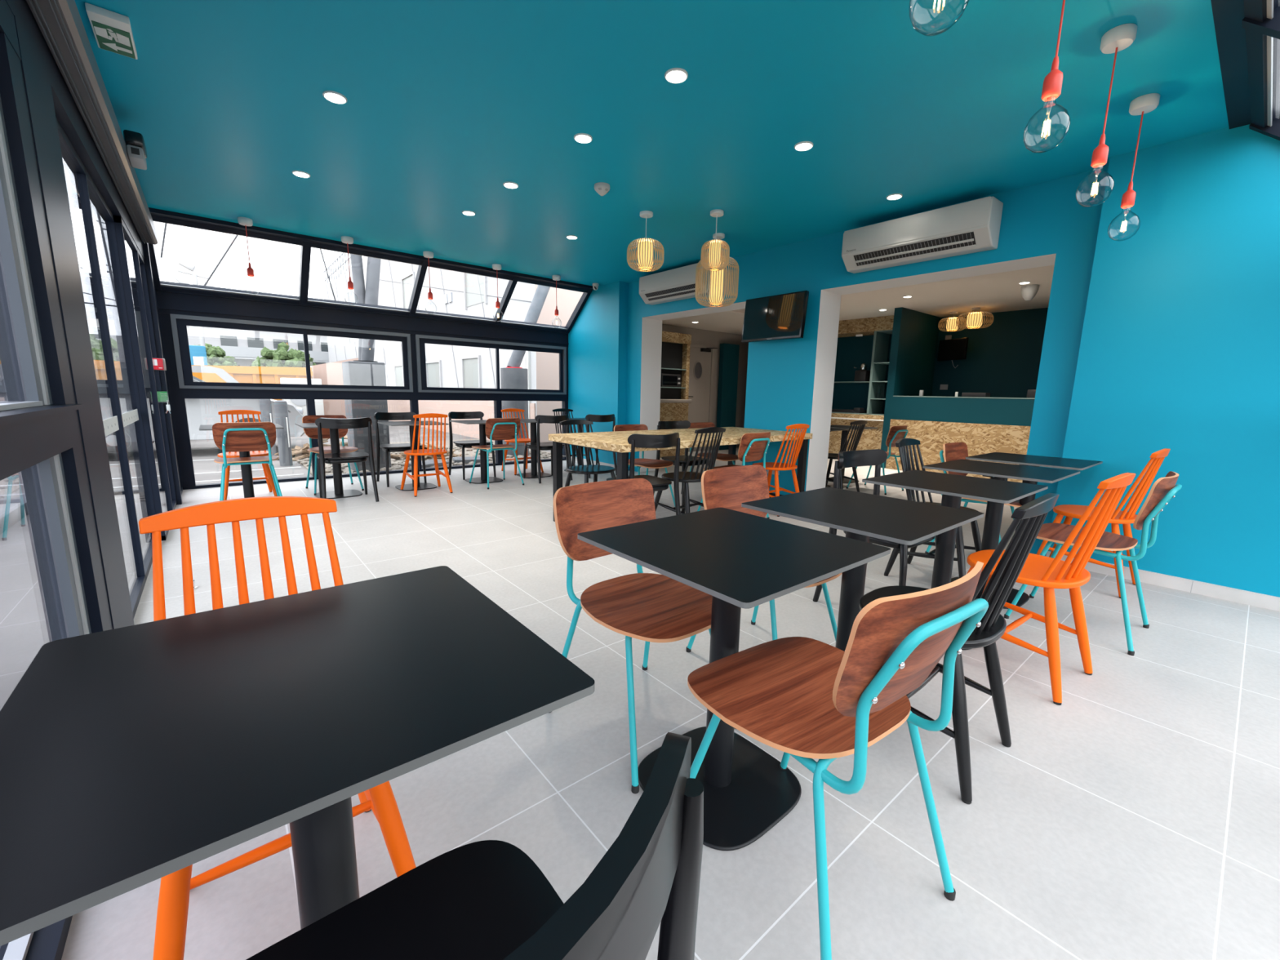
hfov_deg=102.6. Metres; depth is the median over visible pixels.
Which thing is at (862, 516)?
bistro table
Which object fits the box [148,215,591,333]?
window
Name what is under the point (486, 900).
bentwood chair
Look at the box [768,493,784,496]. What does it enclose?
baseboard
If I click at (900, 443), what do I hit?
spindle chair
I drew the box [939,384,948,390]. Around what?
socket
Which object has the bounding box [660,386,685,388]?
shelf
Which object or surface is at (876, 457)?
bentwood chair
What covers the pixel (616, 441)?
table
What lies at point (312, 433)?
chair
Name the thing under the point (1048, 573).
spindle chair
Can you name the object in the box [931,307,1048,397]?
wall
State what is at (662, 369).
shelf
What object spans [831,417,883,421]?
countertop
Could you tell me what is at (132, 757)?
bistro table
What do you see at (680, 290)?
outlet
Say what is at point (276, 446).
curb
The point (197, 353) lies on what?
cabin
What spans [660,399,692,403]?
countertop
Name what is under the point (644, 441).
bentwood chair
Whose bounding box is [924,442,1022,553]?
chair
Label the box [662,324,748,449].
wall
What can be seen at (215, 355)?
tree
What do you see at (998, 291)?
ceiling
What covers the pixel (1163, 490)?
chair
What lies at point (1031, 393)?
payment terminal
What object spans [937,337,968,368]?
monitor
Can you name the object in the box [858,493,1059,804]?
spindle chair
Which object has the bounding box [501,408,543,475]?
spindle chair
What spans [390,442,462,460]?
rubble pile
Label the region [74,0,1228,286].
ceiling
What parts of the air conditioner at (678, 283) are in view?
panel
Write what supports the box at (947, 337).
attached to the wall at (1003, 358)
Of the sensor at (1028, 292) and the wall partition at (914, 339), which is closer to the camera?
the sensor at (1028, 292)
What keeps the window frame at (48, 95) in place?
on the floor
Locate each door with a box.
[55,116,176,619]
[688,343,717,452]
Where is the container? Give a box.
[0,360,312,399]
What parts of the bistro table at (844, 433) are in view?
plate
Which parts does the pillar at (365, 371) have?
foot plate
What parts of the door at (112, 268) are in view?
pane, pane, pane, pane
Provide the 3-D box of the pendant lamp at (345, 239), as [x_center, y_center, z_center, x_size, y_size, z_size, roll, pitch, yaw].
[-3.007,-2.155,5.305,0.126,0.670,0.126,-2,10,-19]
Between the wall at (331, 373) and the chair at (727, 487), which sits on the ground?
the wall at (331, 373)
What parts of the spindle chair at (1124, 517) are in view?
leg, leg, seat, leg, leg, rail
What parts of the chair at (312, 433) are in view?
leg, leg, backrest, frame, seat, leg, leg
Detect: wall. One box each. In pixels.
[310,357,358,416]
[568,280,628,464]
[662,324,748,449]
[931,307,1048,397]
[1048,124,1279,597]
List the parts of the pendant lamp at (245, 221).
cord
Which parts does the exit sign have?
green panel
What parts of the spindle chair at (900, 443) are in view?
leg, rail, leg, seat, leg, leg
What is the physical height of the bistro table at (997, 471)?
0.740 m
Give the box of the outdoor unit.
[280,377,324,415]
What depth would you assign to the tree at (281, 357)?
22.84 m
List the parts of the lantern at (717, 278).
lamp shade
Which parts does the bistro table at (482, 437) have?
plate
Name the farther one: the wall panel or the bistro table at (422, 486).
the wall panel
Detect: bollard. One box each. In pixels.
[259,399,275,456]
[273,400,293,466]
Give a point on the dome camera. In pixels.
(595, 286)
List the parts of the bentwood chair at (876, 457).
leg, backrest, leg, seat frame, leg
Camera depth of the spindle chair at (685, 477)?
4.10 m
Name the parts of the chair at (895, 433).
leg, leg, leg, backrest, leg, frame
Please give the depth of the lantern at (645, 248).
4.34 m
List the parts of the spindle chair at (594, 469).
leg, rail, leg, seat, leg, leg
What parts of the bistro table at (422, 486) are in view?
plate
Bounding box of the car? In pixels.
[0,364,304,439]
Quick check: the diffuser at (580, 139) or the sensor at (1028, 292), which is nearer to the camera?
the diffuser at (580, 139)
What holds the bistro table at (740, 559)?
on the floor
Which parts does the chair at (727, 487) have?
leg, backrest, leg, leg, seat, leg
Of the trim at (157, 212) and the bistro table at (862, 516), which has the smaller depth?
the bistro table at (862, 516)
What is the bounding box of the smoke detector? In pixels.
[594,182,609,195]
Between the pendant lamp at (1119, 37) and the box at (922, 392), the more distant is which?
the box at (922, 392)
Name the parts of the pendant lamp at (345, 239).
cord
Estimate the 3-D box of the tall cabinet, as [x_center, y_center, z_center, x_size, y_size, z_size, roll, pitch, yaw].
[0.379,-1.552,9.301,1.270,2.200,0.180,-7,12,-39]
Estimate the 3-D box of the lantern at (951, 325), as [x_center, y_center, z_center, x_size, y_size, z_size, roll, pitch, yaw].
[5.032,-2.548,8.240,0.403,0.293,0.403,-7,12,-39]
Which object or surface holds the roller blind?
attached to the wall
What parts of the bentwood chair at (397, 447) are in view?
leg, leg, backrest, seat frame, seat, leg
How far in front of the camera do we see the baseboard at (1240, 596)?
3.07 m
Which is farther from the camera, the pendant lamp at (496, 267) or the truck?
the truck
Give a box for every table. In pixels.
[0,565,595,946]
[199,423,284,497]
[295,422,372,498]
[377,420,448,490]
[449,419,502,484]
[516,418,551,478]
[548,426,812,521]
[564,417,586,471]
[577,507,890,850]
[741,487,984,651]
[826,427,848,487]
[828,424,877,483]
[862,470,1048,649]
[922,459,1079,608]
[965,452,1102,532]
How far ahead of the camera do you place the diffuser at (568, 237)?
5.05 m
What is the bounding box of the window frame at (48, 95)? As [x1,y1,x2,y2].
[5,0,182,629]
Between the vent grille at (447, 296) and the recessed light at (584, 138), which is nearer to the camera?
the recessed light at (584, 138)
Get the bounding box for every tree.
[198,342,237,365]
[250,342,316,367]
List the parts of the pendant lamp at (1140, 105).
cord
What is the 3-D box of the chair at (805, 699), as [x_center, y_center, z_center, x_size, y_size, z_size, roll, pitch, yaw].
[0.399,0.539,1.161,0.473,0.804,0.537,-6,12,-35]
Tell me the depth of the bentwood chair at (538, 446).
6.32 m
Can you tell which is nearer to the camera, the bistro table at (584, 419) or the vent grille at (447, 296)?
the bistro table at (584, 419)
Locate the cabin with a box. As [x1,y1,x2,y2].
[188,345,208,365]
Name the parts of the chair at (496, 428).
leg, seat, leg, frame, backrest, leg, leg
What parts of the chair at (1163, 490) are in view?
leg, leg, seat, frame, leg, leg, backrest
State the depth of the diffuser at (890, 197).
3.88 m
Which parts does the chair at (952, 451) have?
leg, backrest, frame, seat, leg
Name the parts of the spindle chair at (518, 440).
leg, rail, leg, seat, leg, leg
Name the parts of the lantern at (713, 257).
lamp shade, cord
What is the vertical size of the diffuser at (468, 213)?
0.005 m
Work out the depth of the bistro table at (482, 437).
6.33 m
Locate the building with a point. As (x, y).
(455, 292)
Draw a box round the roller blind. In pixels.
[26,0,158,244]
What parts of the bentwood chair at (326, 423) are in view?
leg, leg, seat, backrest, seat frame, leg, leg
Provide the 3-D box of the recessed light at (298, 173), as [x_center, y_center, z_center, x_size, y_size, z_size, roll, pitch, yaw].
[-2.442,-2.205,3.696,0.112,0.010,0.112,-7,12,-39]
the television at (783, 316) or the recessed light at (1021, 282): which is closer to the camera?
the television at (783, 316)
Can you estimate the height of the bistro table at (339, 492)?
0.737 m
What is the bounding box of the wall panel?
[716,342,739,450]
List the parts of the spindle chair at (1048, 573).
leg, seat, leg, leg, rail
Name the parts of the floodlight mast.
cross arm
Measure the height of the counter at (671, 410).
1.020 m
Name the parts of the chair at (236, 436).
leg, leg, backrest, seat, frame, leg, leg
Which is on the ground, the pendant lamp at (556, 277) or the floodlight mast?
the floodlight mast
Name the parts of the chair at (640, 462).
backrest, frame, leg, seat, leg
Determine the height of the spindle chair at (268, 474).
0.868 m
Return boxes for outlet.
[644,283,695,300]
[853,231,976,266]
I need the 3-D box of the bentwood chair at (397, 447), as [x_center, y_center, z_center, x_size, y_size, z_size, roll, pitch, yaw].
[-2.852,-0.380,6.101,0.482,0.835,0.489,-6,12,-37]
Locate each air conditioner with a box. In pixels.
[639,262,710,305]
[841,195,1003,273]
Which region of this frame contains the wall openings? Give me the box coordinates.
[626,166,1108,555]
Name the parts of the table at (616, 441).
leg, leg, leg, leg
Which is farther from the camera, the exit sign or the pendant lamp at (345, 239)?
the pendant lamp at (345, 239)
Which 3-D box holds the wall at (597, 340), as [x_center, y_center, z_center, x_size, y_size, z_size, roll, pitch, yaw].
[-0.546,-1.561,7.955,0.530,2.630,1.385,-7,12,-39]
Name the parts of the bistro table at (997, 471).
plate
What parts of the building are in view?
roof railing, entrance door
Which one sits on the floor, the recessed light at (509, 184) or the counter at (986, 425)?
the counter at (986, 425)
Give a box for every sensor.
[123,129,146,169]
[1021,284,1039,301]
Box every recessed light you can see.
[292,169,310,177]
[322,90,346,103]
[462,210,475,215]
[502,181,518,188]
[566,235,577,239]
[573,133,592,143]
[664,67,688,83]
[794,141,813,151]
[886,193,902,199]
[1018,281,1030,284]
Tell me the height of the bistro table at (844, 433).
0.730 m
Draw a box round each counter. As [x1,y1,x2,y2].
[659,399,692,457]
[885,392,1035,482]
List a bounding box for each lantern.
[626,210,664,271]
[694,232,738,306]
[700,208,729,271]
[937,311,966,331]
[955,307,993,328]
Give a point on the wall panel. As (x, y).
(729, 353)
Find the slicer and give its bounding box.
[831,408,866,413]
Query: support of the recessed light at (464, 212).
in the ceiling at (449, 103)
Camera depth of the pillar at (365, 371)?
7.39 m
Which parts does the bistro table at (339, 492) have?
plate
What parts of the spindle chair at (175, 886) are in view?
leg, rail, leg, leg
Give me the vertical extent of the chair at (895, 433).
0.804 m
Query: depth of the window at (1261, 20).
2.22 m
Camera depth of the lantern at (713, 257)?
4.29 m
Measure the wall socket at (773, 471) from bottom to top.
0.080 m
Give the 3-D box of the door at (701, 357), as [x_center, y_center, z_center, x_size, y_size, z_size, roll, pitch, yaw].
[1.160,-1.581,10.015,0.820,2.050,0.100,-7,12,-39]
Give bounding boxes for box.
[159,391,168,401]
[919,390,924,395]
[945,335,951,339]
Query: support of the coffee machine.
on the shelving unit at (873, 348)
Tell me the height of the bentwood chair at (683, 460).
0.835 m
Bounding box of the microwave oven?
[660,373,680,386]
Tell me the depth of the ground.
3.37 m
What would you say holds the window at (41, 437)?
attached to the window frame at (48, 95)
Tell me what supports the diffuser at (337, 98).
attached to the recessed light at (335, 97)
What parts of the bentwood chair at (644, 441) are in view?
leg, seat, backrest, seat frame, leg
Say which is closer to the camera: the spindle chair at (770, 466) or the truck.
the spindle chair at (770, 466)
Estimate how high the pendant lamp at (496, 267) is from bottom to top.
0.670 m
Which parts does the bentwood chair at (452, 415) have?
leg, leg, backrest, seat frame, seat, leg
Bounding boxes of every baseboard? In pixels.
[570,456,614,467]
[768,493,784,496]
[1045,551,1279,611]
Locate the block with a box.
[186,325,328,366]
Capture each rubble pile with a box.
[274,435,347,461]
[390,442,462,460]
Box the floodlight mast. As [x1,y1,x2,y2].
[173,257,213,346]
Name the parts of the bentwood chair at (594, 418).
leg, leg, backrest, leg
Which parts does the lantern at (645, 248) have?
lamp shade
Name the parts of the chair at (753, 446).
leg, seat, backrest, frame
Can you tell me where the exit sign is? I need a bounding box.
[84,2,137,59]
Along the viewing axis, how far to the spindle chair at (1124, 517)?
3.00 m
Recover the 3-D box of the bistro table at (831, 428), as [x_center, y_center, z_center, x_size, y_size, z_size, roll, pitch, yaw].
[2.185,-0.287,6.465,0.600,0.730,0.600,-7,12,-39]
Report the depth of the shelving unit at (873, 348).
9.39 m
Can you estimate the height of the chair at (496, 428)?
0.804 m
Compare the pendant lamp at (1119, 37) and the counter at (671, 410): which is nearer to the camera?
the pendant lamp at (1119, 37)
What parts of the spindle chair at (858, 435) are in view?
leg, seat, leg, leg, rail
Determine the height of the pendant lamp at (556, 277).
0.670 m
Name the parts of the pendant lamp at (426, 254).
cord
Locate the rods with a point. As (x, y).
(165, 226)
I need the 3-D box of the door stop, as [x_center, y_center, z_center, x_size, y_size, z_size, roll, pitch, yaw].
[-2.480,0.577,2.841,0.036,0.050,0.036,-7,12,-39]
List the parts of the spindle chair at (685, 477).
leg, seat, leg, leg, rail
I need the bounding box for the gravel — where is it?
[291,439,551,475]
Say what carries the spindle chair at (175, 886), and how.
on the floor
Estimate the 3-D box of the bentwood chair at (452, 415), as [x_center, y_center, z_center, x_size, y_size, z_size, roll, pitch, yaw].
[-2.192,-0.464,6.677,0.482,0.835,0.489,-7,12,-39]
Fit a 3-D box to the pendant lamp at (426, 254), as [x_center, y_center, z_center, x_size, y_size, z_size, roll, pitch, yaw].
[-2.385,-2.229,5.812,0.126,0.670,0.126,-2,10,-19]
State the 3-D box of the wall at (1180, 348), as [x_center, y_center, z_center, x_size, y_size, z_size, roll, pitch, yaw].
[3.534,-0.648,3.080,0.530,2.630,1.330,-7,12,-39]
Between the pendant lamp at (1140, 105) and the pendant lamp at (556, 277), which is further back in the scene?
the pendant lamp at (556, 277)
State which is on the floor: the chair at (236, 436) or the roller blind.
the chair at (236, 436)
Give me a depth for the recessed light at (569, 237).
5.05 m
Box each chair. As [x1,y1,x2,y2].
[138,496,416,959]
[212,422,282,501]
[217,409,277,500]
[246,731,703,959]
[302,414,364,495]
[315,417,378,502]
[373,412,426,487]
[400,413,453,497]
[448,411,496,479]
[469,417,524,488]
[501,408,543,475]
[523,414,572,483]
[549,478,735,793]
[552,408,591,467]
[560,419,615,486]
[571,413,617,478]
[606,432,680,515]
[613,424,675,506]
[653,420,709,503]
[654,426,725,514]
[685,464,842,652]
[687,560,988,959]
[688,422,738,471]
[697,431,770,518]
[752,423,809,516]
[813,448,937,601]
[825,420,867,492]
[846,425,907,494]
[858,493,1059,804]
[884,438,981,578]
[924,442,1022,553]
[966,472,1135,705]
[1004,471,1182,655]
[1036,448,1170,598]
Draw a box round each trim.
[148,207,593,290]
[1210,0,1251,128]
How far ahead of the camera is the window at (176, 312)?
6.16 m
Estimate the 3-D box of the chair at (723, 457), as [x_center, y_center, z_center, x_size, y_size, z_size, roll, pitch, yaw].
[0.816,-0.223,5.698,0.473,0.804,0.537,-7,12,-39]
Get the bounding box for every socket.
[767,470,779,475]
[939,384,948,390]
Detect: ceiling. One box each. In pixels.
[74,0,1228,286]
[662,265,1054,334]
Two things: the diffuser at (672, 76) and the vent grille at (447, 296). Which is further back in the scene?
the vent grille at (447, 296)
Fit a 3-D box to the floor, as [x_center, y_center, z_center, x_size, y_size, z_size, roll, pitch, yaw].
[1.489,0.241,5.750,10.410,0.100,7.830,-7,12,-39]
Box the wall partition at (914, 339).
[880,306,940,468]
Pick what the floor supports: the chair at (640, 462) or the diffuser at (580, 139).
the chair at (640, 462)
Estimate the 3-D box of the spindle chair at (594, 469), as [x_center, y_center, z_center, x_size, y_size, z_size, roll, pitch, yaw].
[-0.448,-0.093,4.589,0.436,0.868,0.513,-7,12,-39]
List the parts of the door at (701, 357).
porthole glass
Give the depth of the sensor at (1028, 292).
6.19 m
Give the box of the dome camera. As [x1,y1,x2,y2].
[592,283,599,289]
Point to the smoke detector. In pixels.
(602, 188)
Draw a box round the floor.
[61,447,1279,959]
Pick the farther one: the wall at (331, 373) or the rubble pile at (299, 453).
the wall at (331, 373)
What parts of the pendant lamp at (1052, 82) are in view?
glass globe, cord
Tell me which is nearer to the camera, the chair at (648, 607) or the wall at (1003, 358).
the chair at (648, 607)
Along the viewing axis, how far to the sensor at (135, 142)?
2.88 m
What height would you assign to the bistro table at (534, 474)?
0.737 m
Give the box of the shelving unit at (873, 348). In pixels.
[828,315,893,453]
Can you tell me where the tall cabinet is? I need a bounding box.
[660,330,691,399]
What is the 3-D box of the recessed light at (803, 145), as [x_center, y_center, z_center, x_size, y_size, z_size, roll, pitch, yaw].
[1.000,-2.038,3.130,0.112,0.010,0.112,-7,12,-39]
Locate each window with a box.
[0,0,112,959]
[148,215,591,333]
[155,289,568,489]
[1241,0,1279,140]
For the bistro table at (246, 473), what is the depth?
4.85 m
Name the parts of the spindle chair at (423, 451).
leg, leg, seat, rail, leg, leg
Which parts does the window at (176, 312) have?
sash, frame, sash, sash, frame, sash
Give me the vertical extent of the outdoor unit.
1.150 m
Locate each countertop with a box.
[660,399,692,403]
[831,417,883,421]
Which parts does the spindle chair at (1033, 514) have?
seat, leg, leg, rail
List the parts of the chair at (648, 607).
leg, backrest, frame, leg, leg, seat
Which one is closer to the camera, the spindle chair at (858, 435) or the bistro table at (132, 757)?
the bistro table at (132, 757)
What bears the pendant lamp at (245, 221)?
hanging from the ceiling at (449, 103)
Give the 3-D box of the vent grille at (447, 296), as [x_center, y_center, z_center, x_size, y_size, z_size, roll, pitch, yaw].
[-5.215,-4.938,13.919,0.040,0.240,0.560,-7,12,-39]
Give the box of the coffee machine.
[853,363,870,381]
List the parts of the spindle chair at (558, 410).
rail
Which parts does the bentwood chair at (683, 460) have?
leg, backrest, leg, seat, leg, seat frame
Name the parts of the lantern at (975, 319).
lamp shade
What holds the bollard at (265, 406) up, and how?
on the ground
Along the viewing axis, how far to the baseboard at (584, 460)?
7.77 m
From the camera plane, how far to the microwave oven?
9.29 m
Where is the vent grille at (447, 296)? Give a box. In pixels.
[443,292,452,304]
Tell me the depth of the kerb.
4.52 m
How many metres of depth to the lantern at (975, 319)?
7.78 m
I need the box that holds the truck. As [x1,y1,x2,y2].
[191,365,239,382]
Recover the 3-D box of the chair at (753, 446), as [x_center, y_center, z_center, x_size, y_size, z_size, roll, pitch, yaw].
[0.865,-0.045,4.656,0.473,0.804,0.537,-8,13,-43]
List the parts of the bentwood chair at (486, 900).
seat, backrest, leg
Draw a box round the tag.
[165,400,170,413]
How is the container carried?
on the ground
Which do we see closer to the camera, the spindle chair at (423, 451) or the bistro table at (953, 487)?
the bistro table at (953, 487)
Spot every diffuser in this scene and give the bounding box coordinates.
[293,172,308,177]
[324,93,345,103]
[463,211,474,215]
[504,182,517,188]
[567,235,576,239]
[575,135,591,142]
[666,71,685,82]
[795,143,811,151]
[887,195,901,199]
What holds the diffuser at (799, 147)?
attached to the recessed light at (803, 145)
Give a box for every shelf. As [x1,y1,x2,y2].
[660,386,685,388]
[661,368,686,370]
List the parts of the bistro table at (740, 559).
plate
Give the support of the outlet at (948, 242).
attached to the air conditioner at (973, 226)
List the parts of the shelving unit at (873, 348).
shelf, panel, header panel, shelf, shelf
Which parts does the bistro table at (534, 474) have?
plate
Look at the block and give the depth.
28.01 m
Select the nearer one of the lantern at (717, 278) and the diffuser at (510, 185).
the diffuser at (510, 185)
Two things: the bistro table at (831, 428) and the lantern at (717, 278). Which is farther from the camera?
the bistro table at (831, 428)
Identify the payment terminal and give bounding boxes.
[1026,389,1035,398]
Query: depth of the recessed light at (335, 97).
2.70 m
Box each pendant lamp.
[237,217,260,294]
[341,235,355,305]
[422,250,436,309]
[492,263,502,320]
[551,275,561,326]
[908,0,968,36]
[1022,0,1070,152]
[1075,22,1137,207]
[1107,93,1159,240]
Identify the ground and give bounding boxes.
[0,420,551,711]
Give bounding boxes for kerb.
[0,493,28,533]
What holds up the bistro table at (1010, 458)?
on the floor
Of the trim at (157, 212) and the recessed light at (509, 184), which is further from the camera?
the trim at (157, 212)
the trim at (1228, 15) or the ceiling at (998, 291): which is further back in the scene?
the ceiling at (998, 291)
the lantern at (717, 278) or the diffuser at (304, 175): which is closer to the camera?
the diffuser at (304, 175)
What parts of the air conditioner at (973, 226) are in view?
panel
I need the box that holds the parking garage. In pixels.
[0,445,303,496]
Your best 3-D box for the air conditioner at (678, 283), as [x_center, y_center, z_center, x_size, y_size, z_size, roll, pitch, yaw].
[0.432,-2.401,6.275,0.242,0.345,1.130,-7,12,-39]
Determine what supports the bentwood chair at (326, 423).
on the floor
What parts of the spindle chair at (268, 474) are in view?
leg, rail, seat, leg, leg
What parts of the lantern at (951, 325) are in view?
lamp shade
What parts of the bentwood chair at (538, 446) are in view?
leg, leg, seat, seat frame, leg, backrest, leg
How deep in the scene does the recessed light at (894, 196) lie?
3.87 m
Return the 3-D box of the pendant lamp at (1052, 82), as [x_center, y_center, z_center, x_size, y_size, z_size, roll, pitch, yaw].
[1.381,-1.451,1.691,0.126,0.670,0.126,-2,10,-19]
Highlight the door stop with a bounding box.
[192,579,197,589]
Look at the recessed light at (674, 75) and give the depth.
2.45 m
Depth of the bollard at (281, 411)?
7.93 m
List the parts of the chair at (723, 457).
backrest, seat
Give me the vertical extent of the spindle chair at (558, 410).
0.868 m
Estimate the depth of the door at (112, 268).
3.00 m
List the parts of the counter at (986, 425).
till drawer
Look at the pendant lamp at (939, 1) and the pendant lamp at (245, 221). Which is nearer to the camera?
the pendant lamp at (939, 1)
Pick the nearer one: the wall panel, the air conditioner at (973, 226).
the air conditioner at (973, 226)
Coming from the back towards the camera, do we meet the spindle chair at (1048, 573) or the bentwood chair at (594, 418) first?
the bentwood chair at (594, 418)
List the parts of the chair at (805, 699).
leg, leg, seat, leg, frame, backrest, leg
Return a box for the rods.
[160,223,335,300]
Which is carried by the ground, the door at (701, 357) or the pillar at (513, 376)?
the pillar at (513, 376)
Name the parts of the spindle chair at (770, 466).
leg, seat, leg, leg, rail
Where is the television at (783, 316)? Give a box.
[741,290,808,342]
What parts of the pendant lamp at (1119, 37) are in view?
glass globe, cord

